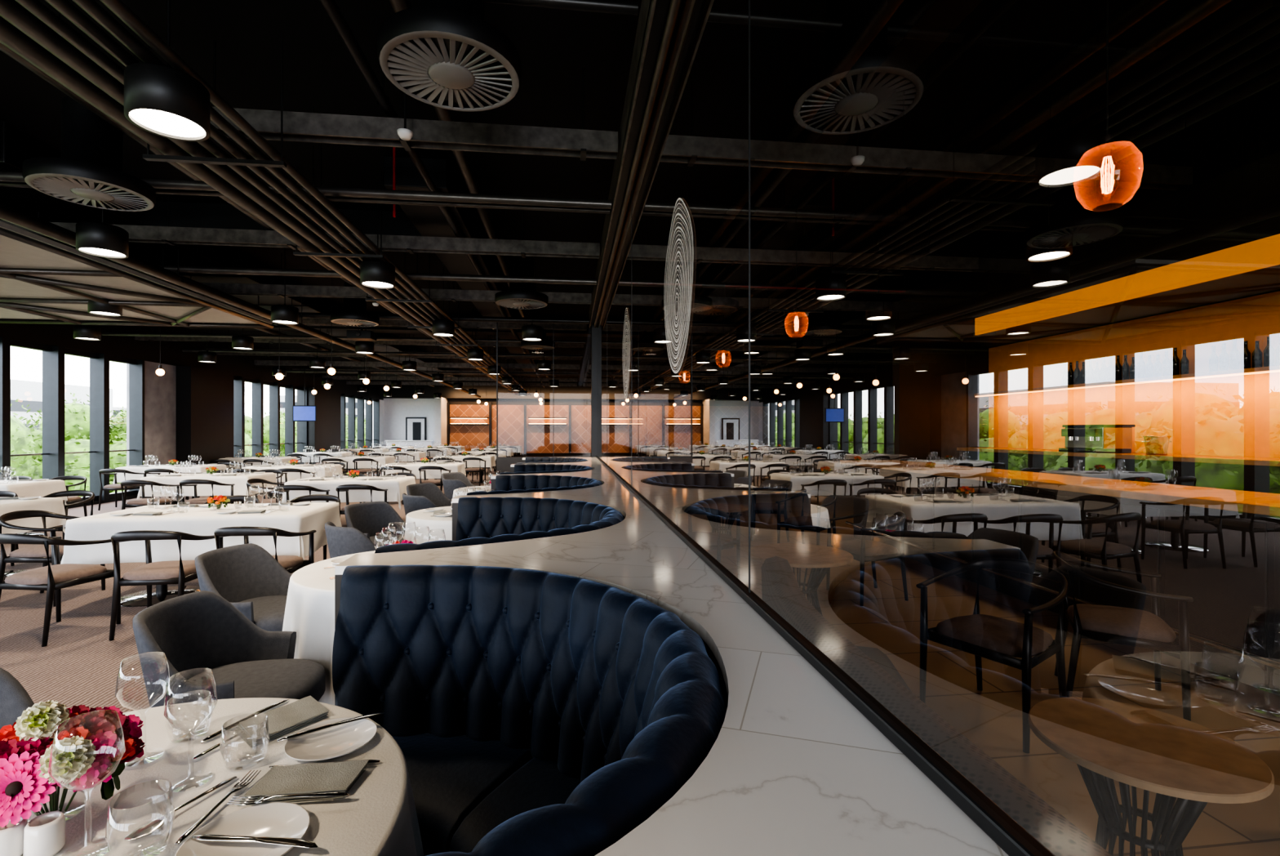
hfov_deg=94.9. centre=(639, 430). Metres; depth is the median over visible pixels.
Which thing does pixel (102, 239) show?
pendant light
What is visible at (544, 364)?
pendant light
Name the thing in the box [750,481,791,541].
dining chair
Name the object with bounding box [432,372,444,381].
pendant light
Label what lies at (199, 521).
dining table
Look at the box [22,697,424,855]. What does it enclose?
round dining table
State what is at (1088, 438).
espresso machine
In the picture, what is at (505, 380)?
pendant light
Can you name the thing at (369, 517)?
tub chair
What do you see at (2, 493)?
dining chair
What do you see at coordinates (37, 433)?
tree
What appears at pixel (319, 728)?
table knife
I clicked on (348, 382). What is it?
cable tray
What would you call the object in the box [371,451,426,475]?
dining table
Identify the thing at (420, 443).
countertop
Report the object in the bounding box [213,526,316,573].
dining chair
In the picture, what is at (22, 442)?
tree
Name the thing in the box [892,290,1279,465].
wall
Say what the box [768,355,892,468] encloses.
wall
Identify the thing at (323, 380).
pendant light
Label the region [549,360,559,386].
pendant light
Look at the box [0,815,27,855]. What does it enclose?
vase
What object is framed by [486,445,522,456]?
dining table
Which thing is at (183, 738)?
water tumbler
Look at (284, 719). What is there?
folded napkin
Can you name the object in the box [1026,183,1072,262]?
pendant lamp
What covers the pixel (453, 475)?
tub chair
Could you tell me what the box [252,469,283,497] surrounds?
dining chair
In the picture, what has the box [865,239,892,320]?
pendant lamp
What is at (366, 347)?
pendant light
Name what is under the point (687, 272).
decal
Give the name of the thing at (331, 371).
pendant
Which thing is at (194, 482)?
dining chair
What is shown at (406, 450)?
dining chair
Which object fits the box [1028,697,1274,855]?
round side table
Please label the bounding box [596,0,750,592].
glass wall
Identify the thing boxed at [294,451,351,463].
dining table
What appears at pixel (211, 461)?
dining chair
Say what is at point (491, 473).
dining chair
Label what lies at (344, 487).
dining chair
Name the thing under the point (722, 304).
ceiling vent
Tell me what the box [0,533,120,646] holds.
dining chair
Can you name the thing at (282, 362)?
cable tray
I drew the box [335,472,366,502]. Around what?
dining chair
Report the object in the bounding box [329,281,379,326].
ceiling vent
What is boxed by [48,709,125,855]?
wine glass
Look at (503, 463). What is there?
glass screen
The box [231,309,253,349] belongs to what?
pendant light
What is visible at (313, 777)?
folded napkin
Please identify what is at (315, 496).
dining chair
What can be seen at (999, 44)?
ceiling
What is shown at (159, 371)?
pendant
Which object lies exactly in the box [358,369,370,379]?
pendant light
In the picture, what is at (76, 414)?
tree
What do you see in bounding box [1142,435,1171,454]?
ice bucket
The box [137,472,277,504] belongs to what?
dining table
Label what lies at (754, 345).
pendant lamp
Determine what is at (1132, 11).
ceiling
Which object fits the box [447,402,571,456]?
wall shelf
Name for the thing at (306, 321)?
cable tray
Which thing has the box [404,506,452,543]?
round dining table
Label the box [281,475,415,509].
dining table
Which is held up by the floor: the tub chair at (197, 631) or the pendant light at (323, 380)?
the tub chair at (197, 631)
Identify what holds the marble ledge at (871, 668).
on the floor
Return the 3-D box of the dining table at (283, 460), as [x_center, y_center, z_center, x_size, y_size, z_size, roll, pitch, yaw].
[-10.027,1.075,15.464,1.600,0.750,0.950,0,0,-7]
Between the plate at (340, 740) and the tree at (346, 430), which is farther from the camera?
the tree at (346, 430)
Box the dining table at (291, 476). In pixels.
[241,463,342,498]
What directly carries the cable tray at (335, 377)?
attached to the ceiling at (1132, 11)
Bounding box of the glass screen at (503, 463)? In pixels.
[496,321,591,474]
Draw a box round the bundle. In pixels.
[0,0,531,395]
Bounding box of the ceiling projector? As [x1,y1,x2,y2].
[346,326,376,341]
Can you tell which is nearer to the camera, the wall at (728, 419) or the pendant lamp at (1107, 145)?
the pendant lamp at (1107, 145)
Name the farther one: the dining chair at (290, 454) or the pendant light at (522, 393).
the pendant light at (522, 393)
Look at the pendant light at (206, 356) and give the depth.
12.65 m
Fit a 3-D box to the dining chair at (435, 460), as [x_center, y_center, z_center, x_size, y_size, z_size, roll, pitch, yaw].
[-5.187,1.070,15.592,0.587,0.763,0.532,0,0,-10]
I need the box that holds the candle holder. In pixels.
[22,810,66,855]
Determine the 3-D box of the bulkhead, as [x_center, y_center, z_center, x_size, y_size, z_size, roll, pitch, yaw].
[5.616,-1.865,4.249,2.230,1.369,11.090,0,0,-7]
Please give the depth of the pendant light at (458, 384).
20.70 m
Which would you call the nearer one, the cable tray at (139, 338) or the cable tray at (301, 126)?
the cable tray at (301, 126)
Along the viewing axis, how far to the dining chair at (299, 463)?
12.96 m
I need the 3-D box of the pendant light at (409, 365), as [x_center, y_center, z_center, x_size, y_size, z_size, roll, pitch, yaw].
[-5.678,-2.025,14.483,0.330,1.049,0.330,0,0,-7]
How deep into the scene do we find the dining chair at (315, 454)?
18.23 m
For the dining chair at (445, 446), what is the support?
on the floor
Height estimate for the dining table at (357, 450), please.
0.750 m
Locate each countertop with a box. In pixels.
[385,440,434,460]
[956,447,1279,493]
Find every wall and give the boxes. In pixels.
[0,318,383,508]
[383,398,768,457]
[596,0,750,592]
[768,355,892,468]
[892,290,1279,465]
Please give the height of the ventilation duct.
0.360 m
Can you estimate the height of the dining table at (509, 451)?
0.750 m
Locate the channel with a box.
[589,0,681,328]
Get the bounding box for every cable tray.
[0,194,978,271]
[52,294,813,335]
[97,253,868,311]
[134,325,773,351]
[204,333,743,362]
[209,40,1197,193]
[253,346,721,370]
[292,355,591,376]
[322,366,591,382]
[346,374,591,386]
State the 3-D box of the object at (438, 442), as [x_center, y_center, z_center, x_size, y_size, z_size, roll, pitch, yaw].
[-8.911,0.593,26.953,1.360,0.212,0.740,0,0,-7]
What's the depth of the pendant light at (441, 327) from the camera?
9.07 m
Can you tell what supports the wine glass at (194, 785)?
on the round dining table at (378, 816)
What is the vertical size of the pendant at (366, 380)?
1.609 m
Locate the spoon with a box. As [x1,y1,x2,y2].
[124,775,236,839]
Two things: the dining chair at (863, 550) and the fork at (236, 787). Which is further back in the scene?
the dining chair at (863, 550)
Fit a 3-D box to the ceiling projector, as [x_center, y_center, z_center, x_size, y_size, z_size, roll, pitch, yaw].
[-4.867,-2.070,10.270,0.400,0.940,0.360,0,0,-7]
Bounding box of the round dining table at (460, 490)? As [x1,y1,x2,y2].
[451,484,490,504]
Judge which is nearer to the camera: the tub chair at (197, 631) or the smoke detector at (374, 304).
the tub chair at (197, 631)
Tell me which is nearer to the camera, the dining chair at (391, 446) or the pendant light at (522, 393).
the pendant light at (522, 393)
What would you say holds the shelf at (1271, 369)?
attached to the wall at (936, 411)
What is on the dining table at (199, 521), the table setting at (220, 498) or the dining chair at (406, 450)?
the table setting at (220, 498)
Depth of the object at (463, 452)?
16.45 m
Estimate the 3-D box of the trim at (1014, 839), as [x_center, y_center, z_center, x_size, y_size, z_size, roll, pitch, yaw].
[-0.047,0.453,4.477,0.028,0.024,12.100,0,0,-7]
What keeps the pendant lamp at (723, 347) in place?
hanging from the ceiling at (1132, 11)
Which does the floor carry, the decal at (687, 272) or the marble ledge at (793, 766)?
the marble ledge at (793, 766)
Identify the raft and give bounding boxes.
[0,221,274,328]
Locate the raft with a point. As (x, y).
(42, 277)
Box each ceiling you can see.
[0,0,1232,397]
[0,0,1279,382]
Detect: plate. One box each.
[174,801,310,855]
[284,716,377,760]
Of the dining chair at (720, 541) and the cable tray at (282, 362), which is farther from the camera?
the cable tray at (282, 362)
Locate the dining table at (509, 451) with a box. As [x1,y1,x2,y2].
[471,448,513,456]
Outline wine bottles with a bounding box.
[1061,336,1279,385]
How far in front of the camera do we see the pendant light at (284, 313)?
8.02 m
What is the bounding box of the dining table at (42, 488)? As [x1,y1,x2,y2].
[0,479,67,535]
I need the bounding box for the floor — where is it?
[0,457,1279,855]
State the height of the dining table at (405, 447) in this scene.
0.750 m
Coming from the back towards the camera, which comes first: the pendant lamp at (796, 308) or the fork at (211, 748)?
the pendant lamp at (796, 308)
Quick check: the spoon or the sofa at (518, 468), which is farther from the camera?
the sofa at (518, 468)
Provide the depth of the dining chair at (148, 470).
10.85 m
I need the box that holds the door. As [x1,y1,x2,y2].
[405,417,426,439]
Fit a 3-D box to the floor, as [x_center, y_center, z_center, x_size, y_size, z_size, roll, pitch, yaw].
[-0.805,1.550,12.494,20.600,0.200,37.000,0,0,-7]
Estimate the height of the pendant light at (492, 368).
1.049 m
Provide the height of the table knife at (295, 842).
0.008 m
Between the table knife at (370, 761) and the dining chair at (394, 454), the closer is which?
the table knife at (370, 761)
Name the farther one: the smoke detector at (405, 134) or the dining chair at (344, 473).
the dining chair at (344, 473)
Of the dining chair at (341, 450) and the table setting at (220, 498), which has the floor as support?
the dining chair at (341, 450)
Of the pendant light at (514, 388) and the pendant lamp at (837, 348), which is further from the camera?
the pendant light at (514, 388)
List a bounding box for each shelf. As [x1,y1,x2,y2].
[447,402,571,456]
[973,364,1279,396]
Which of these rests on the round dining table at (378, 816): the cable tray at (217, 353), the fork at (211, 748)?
the fork at (211, 748)
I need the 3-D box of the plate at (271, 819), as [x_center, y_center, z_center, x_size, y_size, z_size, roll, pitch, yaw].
[-0.663,0.690,0.988,0.190,0.016,0.190,0,0,-7]
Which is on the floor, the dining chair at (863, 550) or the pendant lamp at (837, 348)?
the dining chair at (863, 550)
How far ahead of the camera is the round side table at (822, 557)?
4.49 m
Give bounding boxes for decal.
[622,306,630,399]
[663,197,693,373]
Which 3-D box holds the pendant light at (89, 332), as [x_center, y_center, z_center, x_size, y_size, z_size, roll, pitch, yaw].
[-9.015,-2.025,9.588,0.330,1.049,0.330,0,0,-7]
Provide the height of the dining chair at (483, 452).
0.763 m
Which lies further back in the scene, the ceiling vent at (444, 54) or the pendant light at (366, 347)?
the pendant light at (366, 347)
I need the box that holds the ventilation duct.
[0,0,982,376]
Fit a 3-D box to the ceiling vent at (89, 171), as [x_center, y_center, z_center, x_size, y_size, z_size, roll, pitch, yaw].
[-3.878,-1.974,4.165,0.690,0.612,0.690,0,0,-7]
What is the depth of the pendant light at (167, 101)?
2.80 m
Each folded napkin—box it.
[234,695,328,747]
[235,760,368,805]
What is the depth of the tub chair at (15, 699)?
1.72 m
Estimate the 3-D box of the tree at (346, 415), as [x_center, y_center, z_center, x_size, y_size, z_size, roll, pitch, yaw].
[-35.710,3.825,64.088,7.808,13.263,8.227,0,0,43]
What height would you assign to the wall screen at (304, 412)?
2.240 m
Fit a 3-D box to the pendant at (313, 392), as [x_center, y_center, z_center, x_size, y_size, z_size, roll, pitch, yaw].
[-8.373,-1.744,15.105,0.120,1.609,0.117,0,0,-7]
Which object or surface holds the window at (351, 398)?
in the wall at (188, 408)
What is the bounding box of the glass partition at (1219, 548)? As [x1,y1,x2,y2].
[840,459,1279,696]
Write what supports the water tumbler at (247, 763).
on the round dining table at (378, 816)
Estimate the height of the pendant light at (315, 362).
1.049 m
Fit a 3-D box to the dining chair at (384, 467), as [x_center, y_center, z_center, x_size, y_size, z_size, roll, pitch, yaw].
[-4.920,1.070,11.790,0.586,0.763,0.532,0,0,-9]
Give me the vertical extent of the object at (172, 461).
0.212 m
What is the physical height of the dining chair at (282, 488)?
0.763 m
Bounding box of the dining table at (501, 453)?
[456,450,506,474]
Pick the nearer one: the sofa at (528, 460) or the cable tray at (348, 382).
the sofa at (528, 460)
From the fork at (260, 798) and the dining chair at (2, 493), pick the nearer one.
the fork at (260, 798)
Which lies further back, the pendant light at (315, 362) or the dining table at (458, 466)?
the pendant light at (315, 362)
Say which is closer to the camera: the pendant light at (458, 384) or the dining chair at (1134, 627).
the dining chair at (1134, 627)
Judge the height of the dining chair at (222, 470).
0.763 m
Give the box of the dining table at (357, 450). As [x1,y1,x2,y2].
[346,448,389,455]
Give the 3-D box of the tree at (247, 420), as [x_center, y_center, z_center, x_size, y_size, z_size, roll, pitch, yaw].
[-25.279,4.359,32.997,7.564,12.195,7.179,0,0,-45]
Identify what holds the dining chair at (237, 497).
on the floor
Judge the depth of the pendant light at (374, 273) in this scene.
5.92 m
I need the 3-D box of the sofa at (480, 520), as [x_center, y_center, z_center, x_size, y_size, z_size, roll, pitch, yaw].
[-0.601,0.949,3.206,1.055,1.002,1.830,0,0,-7]
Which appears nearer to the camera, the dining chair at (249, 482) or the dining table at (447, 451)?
the dining chair at (249, 482)
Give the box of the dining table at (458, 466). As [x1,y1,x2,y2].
[380,462,466,494]
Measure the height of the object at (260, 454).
0.212 m
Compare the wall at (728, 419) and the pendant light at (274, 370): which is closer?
the pendant light at (274, 370)
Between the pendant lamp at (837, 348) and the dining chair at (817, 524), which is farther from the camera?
the pendant lamp at (837, 348)
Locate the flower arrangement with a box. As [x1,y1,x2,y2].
[0,699,145,826]
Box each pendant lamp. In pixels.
[721,314,726,363]
[742,312,759,354]
[791,194,800,331]
[826,311,844,355]
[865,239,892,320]
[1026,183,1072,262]
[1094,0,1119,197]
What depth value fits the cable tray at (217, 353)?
15.52 m
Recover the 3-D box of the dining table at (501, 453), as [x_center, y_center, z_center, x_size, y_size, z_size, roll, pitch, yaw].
[-5.428,1.075,20.133,1.600,0.750,0.950,0,0,-7]
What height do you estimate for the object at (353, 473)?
0.212 m
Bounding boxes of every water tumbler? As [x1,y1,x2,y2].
[105,779,175,855]
[164,689,213,742]
[219,711,270,770]
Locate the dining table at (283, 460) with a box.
[217,456,297,485]
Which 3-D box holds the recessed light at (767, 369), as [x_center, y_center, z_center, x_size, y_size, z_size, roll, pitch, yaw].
[3.363,-2.025,15.515,0.330,1.049,0.330,0,0,-7]
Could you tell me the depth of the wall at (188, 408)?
14.12 m
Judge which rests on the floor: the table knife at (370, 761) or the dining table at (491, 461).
the dining table at (491, 461)
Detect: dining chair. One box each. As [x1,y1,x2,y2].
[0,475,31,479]
[0,490,18,549]
[0,510,105,606]
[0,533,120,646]
[10,489,94,565]
[50,475,87,516]
[97,468,145,510]
[108,529,222,639]
[120,479,179,509]
[144,468,189,499]
[175,462,196,499]
[179,479,235,504]
[191,469,237,503]
[204,494,260,503]
[209,458,242,472]
[213,462,235,496]
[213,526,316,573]
[232,468,272,503]
[243,458,274,466]
[246,478,284,503]
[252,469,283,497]
[274,484,329,502]
[276,462,308,482]
[276,467,315,497]
[287,453,311,464]
[287,455,302,462]
[288,493,340,559]
[313,453,334,463]
[321,457,348,472]
[322,462,345,473]
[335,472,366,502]
[335,484,387,516]
[337,448,356,454]
[352,457,378,475]
[360,448,374,452]
[368,453,384,475]
[373,454,395,475]
[378,466,412,504]
[386,471,416,479]
[389,446,404,462]
[393,453,414,462]
[405,448,419,462]
[408,460,428,479]
[418,465,450,491]
[426,448,443,462]
[433,457,455,479]
[435,460,462,479]
[444,446,457,454]
[457,452,475,475]
[462,457,486,485]
[471,453,492,480]
[481,452,498,475]
[505,446,517,456]
[711,508,742,580]
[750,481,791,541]
[775,489,836,545]
[824,506,908,605]
[915,557,1068,753]
[1051,550,1193,720]
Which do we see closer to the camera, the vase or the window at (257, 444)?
the vase
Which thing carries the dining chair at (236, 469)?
on the floor
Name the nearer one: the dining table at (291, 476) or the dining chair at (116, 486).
the dining chair at (116, 486)
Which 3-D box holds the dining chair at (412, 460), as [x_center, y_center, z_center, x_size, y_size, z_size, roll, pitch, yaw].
[-5.125,1.070,13.470,0.586,0.763,0.532,0,0,-8]
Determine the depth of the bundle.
3.65 m
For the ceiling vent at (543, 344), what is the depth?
11.68 m
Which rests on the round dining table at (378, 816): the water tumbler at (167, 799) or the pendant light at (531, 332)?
the water tumbler at (167, 799)
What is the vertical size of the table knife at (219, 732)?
0.008 m
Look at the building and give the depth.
77.81 m
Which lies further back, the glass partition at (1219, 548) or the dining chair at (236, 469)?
the dining chair at (236, 469)
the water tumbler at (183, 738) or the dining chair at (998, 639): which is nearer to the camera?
the water tumbler at (183, 738)
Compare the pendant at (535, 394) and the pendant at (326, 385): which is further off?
the pendant at (535, 394)
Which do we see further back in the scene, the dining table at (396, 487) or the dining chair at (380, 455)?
the dining chair at (380, 455)
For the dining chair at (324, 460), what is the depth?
14.97 m
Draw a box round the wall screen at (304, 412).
[292,349,316,421]
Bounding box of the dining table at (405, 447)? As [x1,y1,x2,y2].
[373,445,413,462]
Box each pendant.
[155,326,164,375]
[275,303,283,379]
[311,386,316,394]
[324,380,330,388]
[327,279,335,374]
[363,326,369,384]
[383,333,389,391]
[476,368,480,403]
[533,390,538,396]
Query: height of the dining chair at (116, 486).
0.763 m
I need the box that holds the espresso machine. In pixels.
[1058,424,1135,453]
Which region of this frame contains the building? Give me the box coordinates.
[10,378,365,429]
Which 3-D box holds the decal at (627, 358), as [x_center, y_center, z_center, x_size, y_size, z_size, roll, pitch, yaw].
[-0.118,-0.662,5.022,0.002,0.781,0.716,0,0,-7]
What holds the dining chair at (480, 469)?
on the floor
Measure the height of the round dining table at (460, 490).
0.750 m
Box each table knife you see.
[191,833,317,847]
[200,698,288,743]
[268,759,380,768]
[277,711,384,742]
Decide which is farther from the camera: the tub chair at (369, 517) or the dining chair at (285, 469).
the dining chair at (285, 469)
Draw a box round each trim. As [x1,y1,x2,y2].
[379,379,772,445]
[591,288,596,457]
[595,455,1054,855]
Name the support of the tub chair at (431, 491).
on the floor
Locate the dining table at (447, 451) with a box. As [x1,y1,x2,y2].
[407,448,452,456]
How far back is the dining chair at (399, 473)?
9.78 m
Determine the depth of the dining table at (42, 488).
8.09 m
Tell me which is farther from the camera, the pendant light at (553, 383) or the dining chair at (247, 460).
the pendant light at (553, 383)
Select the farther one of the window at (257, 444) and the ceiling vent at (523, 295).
the window at (257, 444)
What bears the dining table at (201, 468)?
on the floor
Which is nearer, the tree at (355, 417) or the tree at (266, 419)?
the tree at (266, 419)
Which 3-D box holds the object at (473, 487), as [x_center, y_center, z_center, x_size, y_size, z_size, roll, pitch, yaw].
[-1.732,0.593,7.109,0.753,0.212,0.710,0,0,-7]
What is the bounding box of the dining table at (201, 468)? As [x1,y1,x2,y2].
[112,464,226,502]
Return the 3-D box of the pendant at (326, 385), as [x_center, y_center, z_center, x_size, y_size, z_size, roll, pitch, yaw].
[-6.647,-1.694,12.493,0.120,1.609,0.117,0,0,-7]
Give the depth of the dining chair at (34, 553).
4.87 m
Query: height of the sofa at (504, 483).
1.002 m
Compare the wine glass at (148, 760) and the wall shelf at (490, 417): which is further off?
the wall shelf at (490, 417)
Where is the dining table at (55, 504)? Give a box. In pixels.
[0,497,66,581]
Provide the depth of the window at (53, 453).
11.02 m
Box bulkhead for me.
[876,69,1279,347]
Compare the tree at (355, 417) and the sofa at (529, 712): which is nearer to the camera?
the sofa at (529, 712)
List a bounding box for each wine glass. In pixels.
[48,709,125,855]
[114,651,171,766]
[163,667,217,791]
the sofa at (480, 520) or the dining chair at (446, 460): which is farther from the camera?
the dining chair at (446, 460)
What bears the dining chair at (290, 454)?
on the floor
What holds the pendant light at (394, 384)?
in the ceiling at (1132, 11)
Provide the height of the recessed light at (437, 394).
1.049 m
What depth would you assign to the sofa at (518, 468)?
7.93 m
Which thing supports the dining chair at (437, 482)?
on the floor
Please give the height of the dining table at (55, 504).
0.750 m
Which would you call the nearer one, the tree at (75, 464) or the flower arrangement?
the flower arrangement
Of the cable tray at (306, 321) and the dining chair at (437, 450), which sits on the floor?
the dining chair at (437, 450)
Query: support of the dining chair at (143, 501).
on the floor
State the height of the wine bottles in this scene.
0.330 m
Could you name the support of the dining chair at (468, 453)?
on the floor
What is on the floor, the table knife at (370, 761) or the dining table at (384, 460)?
the dining table at (384, 460)
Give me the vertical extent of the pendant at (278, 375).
1.609 m
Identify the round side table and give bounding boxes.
[711,502,748,548]
[746,542,853,615]
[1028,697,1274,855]
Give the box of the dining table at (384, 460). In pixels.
[324,455,395,475]
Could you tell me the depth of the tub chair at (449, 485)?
8.25 m
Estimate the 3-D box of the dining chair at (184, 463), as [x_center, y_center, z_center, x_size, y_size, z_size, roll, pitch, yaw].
[-9.903,1.070,12.659,0.587,0.763,0.532,0,0,-9]
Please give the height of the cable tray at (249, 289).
0.614 m
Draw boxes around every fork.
[174,769,261,844]
[192,730,244,759]
[226,791,349,804]
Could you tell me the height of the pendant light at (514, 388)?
1.049 m
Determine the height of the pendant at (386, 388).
1.609 m
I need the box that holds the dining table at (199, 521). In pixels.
[60,502,342,606]
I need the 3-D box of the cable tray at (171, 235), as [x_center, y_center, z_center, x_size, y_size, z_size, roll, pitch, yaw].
[-2.926,-2.242,6.294,14.100,0.614,0.150,0,0,-7]
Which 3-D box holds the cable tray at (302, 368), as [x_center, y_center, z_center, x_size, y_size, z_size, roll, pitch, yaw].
[-4.654,-2.242,20.590,14.100,0.614,0.150,0,0,-7]
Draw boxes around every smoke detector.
[372,301,379,306]
[396,92,413,140]
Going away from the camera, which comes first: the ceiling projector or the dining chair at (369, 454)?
the ceiling projector
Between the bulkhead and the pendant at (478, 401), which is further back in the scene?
the pendant at (478, 401)
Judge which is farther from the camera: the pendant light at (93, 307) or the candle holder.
the pendant light at (93, 307)
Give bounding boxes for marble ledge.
[334,457,1008,855]
[761,555,1112,855]
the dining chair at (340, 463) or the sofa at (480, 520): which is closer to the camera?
the sofa at (480, 520)
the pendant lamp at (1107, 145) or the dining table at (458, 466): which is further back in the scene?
the dining table at (458, 466)
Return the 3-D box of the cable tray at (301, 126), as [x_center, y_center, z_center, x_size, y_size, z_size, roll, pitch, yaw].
[0.654,-2.242,4.259,7.520,0.614,0.150,0,0,-7]
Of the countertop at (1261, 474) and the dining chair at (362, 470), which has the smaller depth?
the countertop at (1261, 474)
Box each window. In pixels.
[0,336,144,502]
[233,375,307,457]
[340,393,379,449]
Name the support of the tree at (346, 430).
on the ground
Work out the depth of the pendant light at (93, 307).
7.43 m
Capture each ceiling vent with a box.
[22,96,155,211]
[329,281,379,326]
[377,0,520,111]
[494,255,547,309]
[520,315,555,350]
[712,266,738,315]
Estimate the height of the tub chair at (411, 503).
0.770 m
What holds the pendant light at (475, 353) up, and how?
in the ceiling at (1132, 11)
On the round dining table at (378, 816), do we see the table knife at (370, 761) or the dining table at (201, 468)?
the table knife at (370, 761)
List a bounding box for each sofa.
[332,564,726,855]
[374,497,623,553]
[466,474,602,494]
[499,463,593,474]
[516,457,587,463]
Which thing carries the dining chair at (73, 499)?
on the floor
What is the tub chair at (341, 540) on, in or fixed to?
on the floor
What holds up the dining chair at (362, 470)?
on the floor
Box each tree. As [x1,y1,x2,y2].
[10,398,42,479]
[12,421,65,479]
[27,392,126,445]
[32,424,126,497]
[110,407,269,456]
[263,410,297,456]
[263,446,269,455]
[280,409,347,429]
[345,422,356,448]
[355,417,365,445]
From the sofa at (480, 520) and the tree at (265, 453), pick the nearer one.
the sofa at (480, 520)
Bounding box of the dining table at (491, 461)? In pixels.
[432,454,495,483]
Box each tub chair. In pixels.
[0,666,34,733]
[133,590,325,707]
[195,542,292,631]
[324,521,377,558]
[344,501,405,546]
[402,493,436,515]
[406,482,452,506]
[441,471,478,488]
[442,478,467,499]
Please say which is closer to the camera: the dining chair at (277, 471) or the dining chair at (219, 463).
the dining chair at (277, 471)
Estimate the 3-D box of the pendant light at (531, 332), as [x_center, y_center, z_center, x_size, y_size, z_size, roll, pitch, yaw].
[-1.771,-2.025,9.657,0.330,1.049,0.330,0,0,-7]
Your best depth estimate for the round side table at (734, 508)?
7.29 m
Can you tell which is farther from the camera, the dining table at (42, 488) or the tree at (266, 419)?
the tree at (266, 419)
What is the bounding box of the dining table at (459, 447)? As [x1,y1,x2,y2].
[426,445,465,453]
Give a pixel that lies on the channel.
(657, 19)
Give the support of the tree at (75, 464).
on the ground
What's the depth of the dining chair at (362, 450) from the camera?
22.05 m
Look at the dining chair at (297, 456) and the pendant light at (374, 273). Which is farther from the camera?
the dining chair at (297, 456)
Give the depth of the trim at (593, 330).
10.48 m
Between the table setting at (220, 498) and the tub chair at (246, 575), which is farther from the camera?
the table setting at (220, 498)

